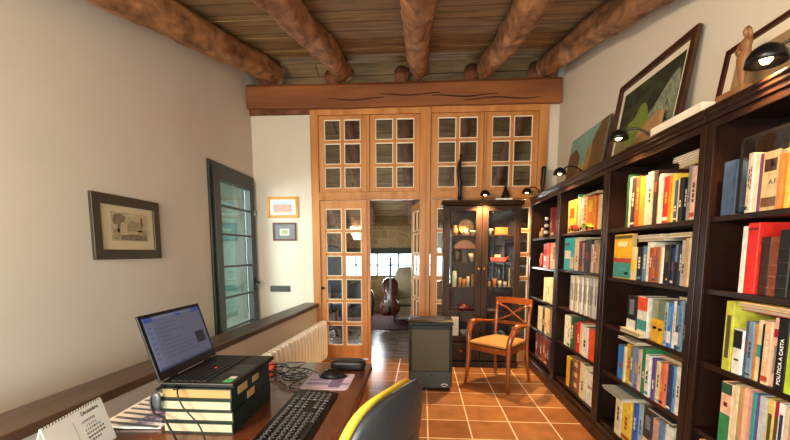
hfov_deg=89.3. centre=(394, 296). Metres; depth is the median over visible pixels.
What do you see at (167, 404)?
book
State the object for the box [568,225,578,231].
toy car
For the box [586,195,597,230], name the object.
book
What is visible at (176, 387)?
cable
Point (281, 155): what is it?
wall
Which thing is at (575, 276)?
book
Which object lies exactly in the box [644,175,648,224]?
book
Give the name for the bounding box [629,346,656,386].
book
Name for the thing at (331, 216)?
rafter
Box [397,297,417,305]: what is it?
seat cushion
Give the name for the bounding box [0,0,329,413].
wall
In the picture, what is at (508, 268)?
candlestick
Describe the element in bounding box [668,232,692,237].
book
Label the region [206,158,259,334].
window frame
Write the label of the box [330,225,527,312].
wall
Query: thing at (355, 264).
window
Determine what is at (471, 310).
shelf
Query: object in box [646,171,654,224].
book
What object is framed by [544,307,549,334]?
book
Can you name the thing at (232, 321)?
floor
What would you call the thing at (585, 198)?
book
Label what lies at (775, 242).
book
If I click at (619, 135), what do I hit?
picture light
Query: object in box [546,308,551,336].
book
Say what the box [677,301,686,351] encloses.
book
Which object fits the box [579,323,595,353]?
book
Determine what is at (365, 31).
ceiling
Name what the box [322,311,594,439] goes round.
floor
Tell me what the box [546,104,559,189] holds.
wall
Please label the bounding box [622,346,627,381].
book
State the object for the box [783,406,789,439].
book
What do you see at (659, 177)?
book
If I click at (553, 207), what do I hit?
book
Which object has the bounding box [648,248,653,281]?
book
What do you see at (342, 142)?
window
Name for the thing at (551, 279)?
book
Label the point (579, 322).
book
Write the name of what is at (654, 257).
book
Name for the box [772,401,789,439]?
book
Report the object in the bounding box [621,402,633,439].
book
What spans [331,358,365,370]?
glasses case
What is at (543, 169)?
statue
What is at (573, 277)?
book
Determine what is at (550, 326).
book
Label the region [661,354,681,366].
book
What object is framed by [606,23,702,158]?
framed painting
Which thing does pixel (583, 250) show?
book
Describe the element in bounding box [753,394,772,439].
book
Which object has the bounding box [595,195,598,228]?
book
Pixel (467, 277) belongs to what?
cup
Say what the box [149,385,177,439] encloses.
cable
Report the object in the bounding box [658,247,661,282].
book
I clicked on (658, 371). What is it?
book
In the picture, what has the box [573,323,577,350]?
book
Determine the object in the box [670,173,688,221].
book
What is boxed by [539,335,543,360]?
book
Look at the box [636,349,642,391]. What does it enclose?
book
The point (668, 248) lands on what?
book
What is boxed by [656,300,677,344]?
book
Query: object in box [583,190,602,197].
book
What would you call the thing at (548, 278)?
book
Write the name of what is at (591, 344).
book
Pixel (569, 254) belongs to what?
book
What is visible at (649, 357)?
book
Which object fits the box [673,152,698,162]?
booklet
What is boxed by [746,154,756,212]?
book
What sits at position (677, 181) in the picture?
book
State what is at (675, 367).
book
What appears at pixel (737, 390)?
book
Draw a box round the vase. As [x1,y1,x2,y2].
[453,249,459,261]
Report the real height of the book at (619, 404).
0.289 m
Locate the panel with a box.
[409,325,451,371]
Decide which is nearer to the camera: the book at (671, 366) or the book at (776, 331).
the book at (776, 331)
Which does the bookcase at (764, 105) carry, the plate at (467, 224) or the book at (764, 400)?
the book at (764, 400)
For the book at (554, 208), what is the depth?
4.24 m
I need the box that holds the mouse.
[319,369,347,379]
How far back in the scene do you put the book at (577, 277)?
3.58 m
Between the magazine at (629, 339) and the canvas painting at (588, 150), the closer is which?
the magazine at (629, 339)
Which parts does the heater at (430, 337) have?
lid, panel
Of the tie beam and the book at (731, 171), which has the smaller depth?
the book at (731, 171)
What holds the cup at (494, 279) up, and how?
on the display cabinet
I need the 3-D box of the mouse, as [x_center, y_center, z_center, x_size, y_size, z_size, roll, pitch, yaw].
[-0.332,0.408,2.148,0.152,0.045,0.096,0,6,-4]
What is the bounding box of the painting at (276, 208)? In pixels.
[273,205,291,212]
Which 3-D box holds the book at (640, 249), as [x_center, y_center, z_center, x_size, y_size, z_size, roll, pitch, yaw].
[1.631,-0.211,2.557,0.135,0.215,0.052,0,6,4]
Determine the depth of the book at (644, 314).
2.50 m
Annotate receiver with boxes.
[152,392,161,409]
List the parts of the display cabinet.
panel, door, drawer panel, drawer, panel, cornice, drawer, drawer panel, door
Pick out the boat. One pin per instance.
(495, 258)
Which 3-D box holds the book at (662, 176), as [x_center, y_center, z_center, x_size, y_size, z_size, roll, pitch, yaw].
[1.651,-0.575,2.337,0.194,0.286,0.032,0,6,4]
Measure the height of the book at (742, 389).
0.295 m
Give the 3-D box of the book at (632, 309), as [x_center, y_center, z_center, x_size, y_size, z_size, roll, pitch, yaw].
[1.649,0.116,2.642,0.169,0.249,0.111,0,6,4]
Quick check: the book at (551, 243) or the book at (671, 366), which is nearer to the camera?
the book at (671, 366)
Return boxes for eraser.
[269,363,276,370]
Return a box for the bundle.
[452,317,458,335]
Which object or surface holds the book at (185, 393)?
on the book at (167, 404)
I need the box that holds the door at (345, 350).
[320,200,367,358]
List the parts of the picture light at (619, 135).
lamp shade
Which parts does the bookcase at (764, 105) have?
shelf, shelf, shelf, cornice, shelf, panel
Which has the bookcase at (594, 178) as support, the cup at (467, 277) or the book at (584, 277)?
the book at (584, 277)
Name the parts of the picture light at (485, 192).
lamp shade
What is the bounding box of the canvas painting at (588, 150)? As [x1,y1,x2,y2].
[565,113,612,179]
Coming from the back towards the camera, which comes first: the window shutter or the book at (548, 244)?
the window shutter
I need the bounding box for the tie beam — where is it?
[246,77,561,109]
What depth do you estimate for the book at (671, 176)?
2.26 m
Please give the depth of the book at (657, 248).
2.37 m
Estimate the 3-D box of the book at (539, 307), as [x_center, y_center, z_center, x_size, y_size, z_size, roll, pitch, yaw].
[1.816,0.252,4.769,0.188,0.286,0.100,0,6,4]
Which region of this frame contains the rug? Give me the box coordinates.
[329,313,441,329]
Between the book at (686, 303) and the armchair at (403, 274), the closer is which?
the book at (686, 303)
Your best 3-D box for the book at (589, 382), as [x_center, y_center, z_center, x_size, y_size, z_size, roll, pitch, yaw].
[1.700,0.772,3.284,0.175,0.269,0.192,0,6,4]
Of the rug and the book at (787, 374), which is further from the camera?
the rug
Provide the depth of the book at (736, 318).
1.79 m
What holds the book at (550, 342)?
on the bookcase at (542, 203)
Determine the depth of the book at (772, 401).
1.60 m
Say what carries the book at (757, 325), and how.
on the bookcase at (764, 105)
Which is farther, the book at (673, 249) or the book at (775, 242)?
the book at (673, 249)
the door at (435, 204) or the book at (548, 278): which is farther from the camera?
the door at (435, 204)
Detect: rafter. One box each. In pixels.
[87,0,285,83]
[252,0,354,82]
[258,78,337,224]
[324,70,375,224]
[394,66,415,224]
[400,0,436,80]
[448,63,478,185]
[477,0,554,78]
[491,61,541,185]
[535,0,674,76]
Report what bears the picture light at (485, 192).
on the display cabinet
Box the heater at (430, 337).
[408,315,452,389]
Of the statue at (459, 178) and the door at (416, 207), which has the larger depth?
the door at (416, 207)
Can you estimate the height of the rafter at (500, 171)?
1.738 m
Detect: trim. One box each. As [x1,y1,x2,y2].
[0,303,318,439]
[249,109,309,115]
[309,104,548,359]
[346,248,442,252]
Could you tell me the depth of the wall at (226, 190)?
8.77 m
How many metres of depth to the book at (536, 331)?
4.88 m
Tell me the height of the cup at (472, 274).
0.170 m
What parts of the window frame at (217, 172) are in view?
handle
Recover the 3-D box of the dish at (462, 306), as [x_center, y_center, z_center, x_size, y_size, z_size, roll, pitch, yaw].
[0.871,0.117,5.106,0.160,0.100,0.160,0,6,4]
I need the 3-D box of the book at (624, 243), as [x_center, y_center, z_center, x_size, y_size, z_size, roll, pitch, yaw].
[1.599,-0.282,2.785,0.032,0.306,0.245,0,6,4]
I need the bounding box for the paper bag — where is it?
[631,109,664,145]
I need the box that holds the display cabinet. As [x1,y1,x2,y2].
[441,200,524,367]
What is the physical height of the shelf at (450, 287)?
0.018 m
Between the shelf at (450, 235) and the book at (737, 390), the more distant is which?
the shelf at (450, 235)
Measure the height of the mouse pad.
0.004 m
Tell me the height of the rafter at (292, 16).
1.764 m
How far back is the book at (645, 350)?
2.50 m
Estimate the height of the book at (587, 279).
0.320 m
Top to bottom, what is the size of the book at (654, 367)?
0.255 m
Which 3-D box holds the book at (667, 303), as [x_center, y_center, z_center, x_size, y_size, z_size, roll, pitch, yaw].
[1.633,0.157,2.271,0.184,0.250,0.027,0,6,4]
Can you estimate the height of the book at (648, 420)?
0.332 m
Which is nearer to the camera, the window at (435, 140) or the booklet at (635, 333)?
the booklet at (635, 333)
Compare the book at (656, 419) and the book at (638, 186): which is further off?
the book at (638, 186)
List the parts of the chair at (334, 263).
backrest, seat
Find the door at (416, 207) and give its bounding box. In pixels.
[411,201,419,314]
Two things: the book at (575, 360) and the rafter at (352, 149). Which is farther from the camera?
the rafter at (352, 149)
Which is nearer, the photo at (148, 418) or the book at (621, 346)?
the photo at (148, 418)
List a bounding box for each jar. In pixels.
[452,225,457,234]
[539,228,543,237]
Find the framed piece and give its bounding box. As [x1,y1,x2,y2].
[87,191,161,259]
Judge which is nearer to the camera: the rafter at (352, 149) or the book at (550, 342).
the book at (550, 342)
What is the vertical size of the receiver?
0.066 m
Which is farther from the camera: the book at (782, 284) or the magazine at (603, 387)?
the magazine at (603, 387)
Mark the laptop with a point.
(176, 340)
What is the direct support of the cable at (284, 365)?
on the desk
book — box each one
[160,372,268,411]
[161,363,268,400]
[161,391,269,434]
[162,381,269,422]
[535,331,538,355]
[537,306,550,329]
[537,333,541,358]
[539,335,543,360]
[540,307,551,331]
[542,308,544,332]
[542,337,544,362]
[543,244,546,267]
[543,277,546,301]
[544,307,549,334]
[544,338,547,364]
[546,243,550,268]
[546,277,553,302]
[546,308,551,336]
[546,340,550,367]
[549,207,553,236]
[549,278,553,303]
[549,310,551,337]
[549,342,550,368]
[550,243,552,268]
[551,207,556,235]
[552,243,554,268]
[554,208,556,235]
[564,237,577,269]
[564,315,576,345]
[566,356,580,386]
[567,316,571,346]
[568,199,577,232]
[569,275,584,309]
[569,360,572,388]
[570,316,588,348]
[571,276,584,310]
[571,358,582,392]
[573,276,575,310]
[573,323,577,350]
[574,237,600,270]
[575,276,583,311]
[576,194,585,231]
[576,321,595,352]
[577,197,582,231]
[577,360,586,394]
[578,241,584,270]
[578,277,580,312]
[579,277,583,313]
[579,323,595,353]
[579,363,592,400]
[580,197,584,231]
[581,243,584,270]
[581,326,595,357]
[582,197,587,230]
[582,277,591,314]
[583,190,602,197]
[583,239,600,271]
[584,278,588,315]
[585,371,592,406]
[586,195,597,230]
[587,278,590,316]
[588,328,594,362]
[589,278,591,316]
[590,244,593,272]
[590,278,597,317]
[593,198,596,229]
[593,240,599,272]
[594,279,597,318]
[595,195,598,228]
[595,244,599,272]
[597,194,602,228]
[613,233,637,278]
[614,398,622,436]
[617,344,627,379]
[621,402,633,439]
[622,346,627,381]
[625,174,648,227]
[625,344,640,383]
[626,295,653,329]
[628,177,634,226]
[629,177,636,226]
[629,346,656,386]
[630,247,637,279]
[632,403,639,439]
[633,347,642,387]
[634,176,643,226]
[636,247,643,280]
[636,296,677,337]
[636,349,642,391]
[637,403,652,439]
[638,176,646,225]
[640,348,670,392]
[641,246,647,280]
[642,406,659,439]
[643,354,661,396]
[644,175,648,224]
[645,242,675,281]
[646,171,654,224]
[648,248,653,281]
[650,299,679,341]
[650,358,666,400]
[652,169,688,223]
[652,247,655,281]
[652,417,663,439]
[654,247,659,282]
[654,361,671,402]
[656,177,659,223]
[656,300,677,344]
[657,173,674,223]
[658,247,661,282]
[658,362,664,405]
[658,421,667,439]
[659,247,664,283]
[661,175,670,222]
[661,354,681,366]
[662,244,675,283]
[662,363,673,407]
[663,302,668,345]
[665,364,678,411]
[665,424,676,439]
[666,302,673,347]
[667,175,672,222]
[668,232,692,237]
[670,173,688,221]
[670,248,674,284]
[671,301,676,348]
[671,366,677,413]
[672,180,678,221]
[673,242,682,284]
[674,300,685,349]
[674,366,681,415]
[676,179,679,220]
[677,177,685,220]
[677,245,682,285]
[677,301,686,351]
[679,240,685,285]
[682,303,686,351]
[683,177,688,220]
[683,238,689,286]
[685,165,697,219]
[686,237,691,286]
[689,166,697,219]
[717,381,745,439]
[720,159,748,215]
[721,301,782,370]
[731,329,745,374]
[731,384,750,439]
[735,387,744,439]
[738,226,748,292]
[738,302,789,313]
[740,387,757,439]
[742,306,789,318]
[742,321,749,375]
[743,222,789,293]
[744,152,765,212]
[744,321,758,378]
[745,390,765,439]
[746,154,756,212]
[749,392,767,439]
[751,153,762,211]
[751,324,758,379]
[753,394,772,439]
[754,320,775,380]
[756,153,764,211]
[756,395,777,439]
[757,237,772,295]
[757,324,765,382]
[759,148,788,210]
[760,321,775,385]
[764,398,787,439]
[767,236,779,296]
[769,318,779,386]
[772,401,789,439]
[773,318,789,391]
[774,229,789,297]
[775,153,788,208]
[776,403,789,439]
[783,147,789,207]
[783,337,789,394]
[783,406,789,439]
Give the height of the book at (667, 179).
0.263 m
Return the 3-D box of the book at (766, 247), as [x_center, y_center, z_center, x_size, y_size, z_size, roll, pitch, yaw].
[1.586,-0.125,1.633,0.153,0.238,0.045,0,6,4]
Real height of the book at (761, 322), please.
0.259 m
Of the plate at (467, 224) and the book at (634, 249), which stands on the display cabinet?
the plate at (467, 224)
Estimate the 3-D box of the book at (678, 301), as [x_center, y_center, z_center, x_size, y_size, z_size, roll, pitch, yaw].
[1.630,0.157,2.173,0.185,0.272,0.032,0,6,4]
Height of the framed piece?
0.468 m
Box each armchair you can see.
[336,280,373,320]
[393,267,418,322]
[464,297,532,394]
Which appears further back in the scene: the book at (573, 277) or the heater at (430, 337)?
the heater at (430, 337)
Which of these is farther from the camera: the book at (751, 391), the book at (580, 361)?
the book at (580, 361)
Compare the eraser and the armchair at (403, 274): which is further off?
the armchair at (403, 274)
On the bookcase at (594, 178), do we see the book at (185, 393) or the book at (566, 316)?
the book at (566, 316)
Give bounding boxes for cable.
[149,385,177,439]
[173,385,205,439]
[269,362,304,389]
[269,368,319,380]
[271,365,306,389]
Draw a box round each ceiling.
[177,0,606,65]
[255,57,557,225]
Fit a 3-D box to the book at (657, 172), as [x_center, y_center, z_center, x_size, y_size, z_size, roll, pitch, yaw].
[1.671,-0.598,2.397,0.215,0.319,0.035,0,6,4]
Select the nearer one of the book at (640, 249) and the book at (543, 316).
the book at (640, 249)
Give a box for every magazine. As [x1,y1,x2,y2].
[110,392,165,428]
[602,384,645,400]
[603,387,648,402]
[618,335,651,345]
[648,407,676,425]
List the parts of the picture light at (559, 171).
lamp shade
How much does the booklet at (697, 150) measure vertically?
0.012 m
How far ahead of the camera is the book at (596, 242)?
3.25 m
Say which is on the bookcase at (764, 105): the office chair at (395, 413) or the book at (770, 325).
the book at (770, 325)
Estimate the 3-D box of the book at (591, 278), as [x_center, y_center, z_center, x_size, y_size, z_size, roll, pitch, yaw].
[1.723,0.009,3.304,0.207,0.321,0.042,0,6,4]
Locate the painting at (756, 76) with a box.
[730,29,789,89]
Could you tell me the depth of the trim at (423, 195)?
5.14 m
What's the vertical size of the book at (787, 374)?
0.239 m
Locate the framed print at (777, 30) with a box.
[715,10,789,100]
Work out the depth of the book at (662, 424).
2.32 m
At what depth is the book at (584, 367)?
3.43 m
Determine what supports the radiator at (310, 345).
on the floor at (480, 408)
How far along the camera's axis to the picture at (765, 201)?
1.61 m
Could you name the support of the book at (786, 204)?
on the bookcase at (764, 105)
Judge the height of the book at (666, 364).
0.260 m
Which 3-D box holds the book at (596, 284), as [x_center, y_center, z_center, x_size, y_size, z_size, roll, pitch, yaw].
[1.733,0.018,3.218,0.227,0.323,0.040,0,6,4]
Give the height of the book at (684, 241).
0.246 m
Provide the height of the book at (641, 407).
0.327 m
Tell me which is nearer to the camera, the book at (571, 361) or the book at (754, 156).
the book at (754, 156)
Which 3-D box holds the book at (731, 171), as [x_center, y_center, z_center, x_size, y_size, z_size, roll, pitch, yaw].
[1.592,-0.494,1.811,0.150,0.241,0.078,0,6,4]
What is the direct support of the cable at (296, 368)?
on the desk
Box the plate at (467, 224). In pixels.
[458,219,473,234]
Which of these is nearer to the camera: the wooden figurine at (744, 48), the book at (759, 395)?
the book at (759, 395)
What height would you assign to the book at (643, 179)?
0.307 m
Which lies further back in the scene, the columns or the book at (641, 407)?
the columns
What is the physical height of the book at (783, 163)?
0.210 m
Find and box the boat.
[489,255,508,261]
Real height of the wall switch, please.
0.070 m
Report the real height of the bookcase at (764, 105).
2.132 m
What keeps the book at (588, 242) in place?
on the bookcase at (594, 178)
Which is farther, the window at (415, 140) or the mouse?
the window at (415, 140)
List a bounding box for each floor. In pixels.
[227,312,248,329]
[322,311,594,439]
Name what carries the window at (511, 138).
in the trim at (423, 195)
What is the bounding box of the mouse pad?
[300,373,354,389]
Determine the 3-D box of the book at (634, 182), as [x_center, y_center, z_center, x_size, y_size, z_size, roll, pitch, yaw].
[1.681,-0.625,2.642,0.210,0.319,0.049,0,6,4]
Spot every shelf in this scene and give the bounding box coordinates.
[449,286,512,288]
[449,308,511,312]
[450,235,513,236]
[450,262,512,262]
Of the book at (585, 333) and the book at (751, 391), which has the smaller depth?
the book at (751, 391)
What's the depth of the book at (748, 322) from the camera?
1.73 m
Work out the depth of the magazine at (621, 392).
2.70 m
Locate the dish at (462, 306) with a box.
[457,302,468,310]
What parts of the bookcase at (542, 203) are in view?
shelf, shelf, shelf, shelf, panel, shelf, cornice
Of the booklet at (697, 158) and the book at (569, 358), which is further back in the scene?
the book at (569, 358)
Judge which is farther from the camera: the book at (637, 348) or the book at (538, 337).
the book at (538, 337)
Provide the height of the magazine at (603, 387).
0.012 m
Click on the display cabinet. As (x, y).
(485, 215)
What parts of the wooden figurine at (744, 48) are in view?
arm, arm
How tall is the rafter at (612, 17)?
1.802 m
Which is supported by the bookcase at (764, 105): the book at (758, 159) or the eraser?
the book at (758, 159)
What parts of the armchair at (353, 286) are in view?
armrest, backrest, seat, armrest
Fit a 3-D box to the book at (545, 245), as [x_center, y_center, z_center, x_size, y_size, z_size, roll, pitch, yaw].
[1.805,-0.465,4.533,0.202,0.273,0.130,0,6,4]
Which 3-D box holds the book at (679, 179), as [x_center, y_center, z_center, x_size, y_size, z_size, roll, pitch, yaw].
[1.619,-0.527,2.174,0.146,0.228,0.019,0,6,4]
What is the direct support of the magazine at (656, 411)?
on the book at (648, 420)
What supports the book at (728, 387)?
on the bookcase at (764, 105)
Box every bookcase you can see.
[524,185,559,388]
[549,160,607,433]
[591,110,708,439]
[683,66,789,439]
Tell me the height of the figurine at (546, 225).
0.228 m
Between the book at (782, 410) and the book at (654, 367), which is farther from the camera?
the book at (654, 367)
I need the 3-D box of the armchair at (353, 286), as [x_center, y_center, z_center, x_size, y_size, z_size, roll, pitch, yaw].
[-0.844,0.076,8.438,0.790,0.860,0.801,-1,6,-7]
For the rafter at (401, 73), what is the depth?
6.41 m
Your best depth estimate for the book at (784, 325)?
1.54 m
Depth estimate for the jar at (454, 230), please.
4.97 m
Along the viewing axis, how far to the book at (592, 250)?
3.29 m
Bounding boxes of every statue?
[457,154,462,199]
[540,166,546,190]
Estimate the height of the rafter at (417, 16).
1.776 m
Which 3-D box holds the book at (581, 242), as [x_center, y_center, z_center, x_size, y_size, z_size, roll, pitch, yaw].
[1.734,-0.362,3.541,0.182,0.267,0.067,0,6,4]
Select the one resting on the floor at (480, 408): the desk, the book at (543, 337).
the desk
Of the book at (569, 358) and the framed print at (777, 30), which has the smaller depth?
the framed print at (777, 30)
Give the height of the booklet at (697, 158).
0.012 m
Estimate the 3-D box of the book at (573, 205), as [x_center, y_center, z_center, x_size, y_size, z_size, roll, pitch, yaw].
[1.745,-0.749,3.715,0.191,0.298,0.202,0,6,4]
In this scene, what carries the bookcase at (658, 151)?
on the floor at (480, 408)
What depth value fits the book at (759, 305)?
1.60 m
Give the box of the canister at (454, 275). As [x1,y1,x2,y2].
[452,271,456,286]
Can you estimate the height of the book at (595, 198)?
0.251 m
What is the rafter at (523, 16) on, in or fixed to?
attached to the ceiling at (365, 31)
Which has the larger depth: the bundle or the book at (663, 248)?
the bundle
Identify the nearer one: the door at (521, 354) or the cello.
the door at (521, 354)
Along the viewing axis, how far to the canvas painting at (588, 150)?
3.86 m
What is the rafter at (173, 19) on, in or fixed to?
attached to the ceiling at (365, 31)
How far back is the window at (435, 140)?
5.07 m
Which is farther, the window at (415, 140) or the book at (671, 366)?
the window at (415, 140)
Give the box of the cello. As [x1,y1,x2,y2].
[379,257,399,315]
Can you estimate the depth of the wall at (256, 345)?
3.52 m
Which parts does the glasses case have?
lid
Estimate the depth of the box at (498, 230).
4.94 m
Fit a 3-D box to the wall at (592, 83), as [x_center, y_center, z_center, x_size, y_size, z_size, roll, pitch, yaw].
[1.891,-0.675,1.917,0.120,4.020,6.710,0,6,4]
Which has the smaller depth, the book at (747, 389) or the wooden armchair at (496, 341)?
the book at (747, 389)
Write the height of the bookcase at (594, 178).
2.132 m
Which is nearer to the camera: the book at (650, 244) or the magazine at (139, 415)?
the magazine at (139, 415)
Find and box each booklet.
[620,326,644,337]
[637,234,668,238]
[638,237,685,241]
[673,149,698,160]
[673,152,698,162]
[678,154,698,163]
[679,160,697,168]
[680,157,698,165]
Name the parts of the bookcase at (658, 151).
shelf, panel, shelf, shelf, shelf, shelf, cornice, panel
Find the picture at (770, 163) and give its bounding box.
[764,157,777,171]
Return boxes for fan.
[454,239,474,261]
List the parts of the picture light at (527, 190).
lamp shade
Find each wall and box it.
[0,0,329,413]
[22,308,316,439]
[220,182,248,318]
[251,115,313,318]
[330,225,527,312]
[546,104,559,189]
[556,0,789,184]
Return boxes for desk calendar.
[37,395,116,439]
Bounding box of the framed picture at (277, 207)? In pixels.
[267,197,297,217]
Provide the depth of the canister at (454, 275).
5.01 m
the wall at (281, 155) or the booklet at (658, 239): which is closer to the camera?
the booklet at (658, 239)
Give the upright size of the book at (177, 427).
0.043 m
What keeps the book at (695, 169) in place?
on the bookcase at (658, 151)
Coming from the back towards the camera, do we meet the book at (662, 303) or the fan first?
the fan
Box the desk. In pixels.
[113,362,371,439]
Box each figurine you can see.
[539,253,542,266]
[543,217,548,236]
[715,25,754,103]
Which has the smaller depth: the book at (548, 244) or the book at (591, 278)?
the book at (591, 278)
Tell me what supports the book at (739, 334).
on the bookcase at (764, 105)
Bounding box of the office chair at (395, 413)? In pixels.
[339,379,422,439]
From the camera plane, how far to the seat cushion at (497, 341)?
4.31 m
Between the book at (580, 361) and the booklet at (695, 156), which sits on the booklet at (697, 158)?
the booklet at (695, 156)
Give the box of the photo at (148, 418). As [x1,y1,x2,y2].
[136,413,165,423]
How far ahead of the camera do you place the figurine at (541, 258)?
4.75 m
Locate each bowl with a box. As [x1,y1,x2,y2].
[460,329,465,335]
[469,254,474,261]
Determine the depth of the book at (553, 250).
4.26 m
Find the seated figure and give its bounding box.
[501,185,509,197]
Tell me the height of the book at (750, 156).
0.250 m
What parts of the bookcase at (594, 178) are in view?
shelf, panel, shelf, shelf, shelf, shelf, cornice, panel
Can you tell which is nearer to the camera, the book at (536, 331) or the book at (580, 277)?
the book at (580, 277)
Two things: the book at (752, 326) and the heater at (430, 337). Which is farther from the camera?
the heater at (430, 337)
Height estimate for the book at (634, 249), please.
0.214 m
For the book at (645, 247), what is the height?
0.221 m
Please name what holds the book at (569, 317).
on the bookcase at (594, 178)
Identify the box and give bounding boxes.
[494,198,512,199]
[495,227,507,234]
[650,101,715,136]
[735,122,789,212]
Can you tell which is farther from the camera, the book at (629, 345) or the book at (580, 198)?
the book at (580, 198)
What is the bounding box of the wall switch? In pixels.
[270,286,289,291]
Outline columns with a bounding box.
[233,186,247,318]
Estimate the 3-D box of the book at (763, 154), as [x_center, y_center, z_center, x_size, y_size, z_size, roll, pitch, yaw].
[1.591,-0.474,1.651,0.150,0.236,0.026,0,6,4]
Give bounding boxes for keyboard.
[253,389,337,439]
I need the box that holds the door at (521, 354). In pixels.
[485,199,530,361]
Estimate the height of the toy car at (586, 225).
0.052 m
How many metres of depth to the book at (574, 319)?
3.70 m
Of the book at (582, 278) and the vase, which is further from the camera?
the vase
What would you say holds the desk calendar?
on the desk
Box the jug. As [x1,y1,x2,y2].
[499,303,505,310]
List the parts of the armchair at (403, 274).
seat, backrest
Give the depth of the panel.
4.16 m
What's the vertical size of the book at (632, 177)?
0.331 m
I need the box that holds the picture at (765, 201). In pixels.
[760,196,775,207]
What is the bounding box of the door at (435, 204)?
[430,199,479,315]
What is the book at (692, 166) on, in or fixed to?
on the bookcase at (658, 151)
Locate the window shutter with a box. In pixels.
[221,201,237,313]
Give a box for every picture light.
[480,190,489,199]
[522,187,542,193]
[553,165,582,175]
[608,127,649,141]
[743,39,789,71]
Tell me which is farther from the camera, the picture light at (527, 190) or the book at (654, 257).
the picture light at (527, 190)
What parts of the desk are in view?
drawer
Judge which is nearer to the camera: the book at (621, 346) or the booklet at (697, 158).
the booklet at (697, 158)
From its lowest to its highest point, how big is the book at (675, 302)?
0.265 m
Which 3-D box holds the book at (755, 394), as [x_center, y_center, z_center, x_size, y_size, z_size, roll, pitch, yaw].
[1.601,0.549,1.677,0.197,0.297,0.016,0,6,4]
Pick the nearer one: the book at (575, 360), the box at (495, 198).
the book at (575, 360)
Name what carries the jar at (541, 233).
on the bookcase at (542, 203)
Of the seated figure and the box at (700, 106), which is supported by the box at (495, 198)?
the seated figure
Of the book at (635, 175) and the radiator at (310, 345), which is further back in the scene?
the radiator at (310, 345)
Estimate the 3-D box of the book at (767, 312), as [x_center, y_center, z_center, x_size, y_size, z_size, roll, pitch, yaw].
[1.587,0.064,1.556,0.230,0.018,0.290,0,6,4]
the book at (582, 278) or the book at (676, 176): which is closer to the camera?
the book at (676, 176)
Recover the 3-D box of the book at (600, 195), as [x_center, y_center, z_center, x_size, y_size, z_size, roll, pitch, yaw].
[1.707,-0.670,3.140,0.196,0.268,0.045,0,6,4]
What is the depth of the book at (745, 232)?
1.73 m
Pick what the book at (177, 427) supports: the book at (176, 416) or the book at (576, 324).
the book at (176, 416)
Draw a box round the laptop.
[135,303,273,387]
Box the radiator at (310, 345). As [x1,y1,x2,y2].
[260,321,327,362]
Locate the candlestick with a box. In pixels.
[507,268,510,286]
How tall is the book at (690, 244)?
0.258 m
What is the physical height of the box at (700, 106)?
0.048 m
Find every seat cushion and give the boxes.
[347,297,360,305]
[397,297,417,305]
[470,334,525,348]
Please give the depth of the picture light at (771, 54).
1.52 m
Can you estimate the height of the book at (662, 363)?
0.250 m
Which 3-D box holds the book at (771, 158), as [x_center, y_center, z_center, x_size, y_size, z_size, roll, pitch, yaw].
[1.519,-0.467,1.603,0.031,0.234,0.076,0,6,4]
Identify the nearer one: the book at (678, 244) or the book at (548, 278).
the book at (678, 244)
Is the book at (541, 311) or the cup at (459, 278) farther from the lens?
the cup at (459, 278)
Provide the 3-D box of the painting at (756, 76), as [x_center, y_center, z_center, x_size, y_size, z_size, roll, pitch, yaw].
[1.758,-1.095,1.837,0.036,0.226,0.549,0,6,4]
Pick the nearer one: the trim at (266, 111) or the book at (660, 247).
the book at (660, 247)
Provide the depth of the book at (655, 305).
2.41 m
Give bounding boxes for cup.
[458,277,461,286]
[466,276,469,286]
[471,273,474,286]
[493,278,496,286]
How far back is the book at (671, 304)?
2.24 m
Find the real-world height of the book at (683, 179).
0.229 m
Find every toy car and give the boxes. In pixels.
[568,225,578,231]
[579,223,593,229]
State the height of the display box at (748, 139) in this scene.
0.314 m
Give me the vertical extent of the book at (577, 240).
0.300 m
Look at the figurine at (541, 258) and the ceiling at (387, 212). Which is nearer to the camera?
the figurine at (541, 258)
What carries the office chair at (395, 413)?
on the floor at (480, 408)
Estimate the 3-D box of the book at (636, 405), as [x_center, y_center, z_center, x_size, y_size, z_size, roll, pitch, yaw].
[1.670,0.847,2.598,0.222,0.312,0.046,0,6,4]
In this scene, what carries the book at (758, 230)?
on the bookcase at (764, 105)
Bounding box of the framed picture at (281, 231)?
[272,223,296,240]
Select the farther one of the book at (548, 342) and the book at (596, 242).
the book at (548, 342)
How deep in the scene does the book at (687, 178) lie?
2.13 m
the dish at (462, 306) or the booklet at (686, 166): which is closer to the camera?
the booklet at (686, 166)
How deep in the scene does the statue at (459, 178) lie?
4.91 m
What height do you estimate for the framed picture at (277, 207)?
0.275 m
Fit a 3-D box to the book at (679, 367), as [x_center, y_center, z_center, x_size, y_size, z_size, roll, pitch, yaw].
[1.621,0.514,2.168,0.169,0.269,0.036,0,6,4]
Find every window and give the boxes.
[318,115,366,191]
[347,253,441,276]
[369,114,419,191]
[431,112,483,190]
[485,111,538,190]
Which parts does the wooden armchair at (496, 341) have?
leg, armrest, seat rail, leg, rail, leg, rail, seat rail, armrest, leg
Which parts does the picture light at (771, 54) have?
bulb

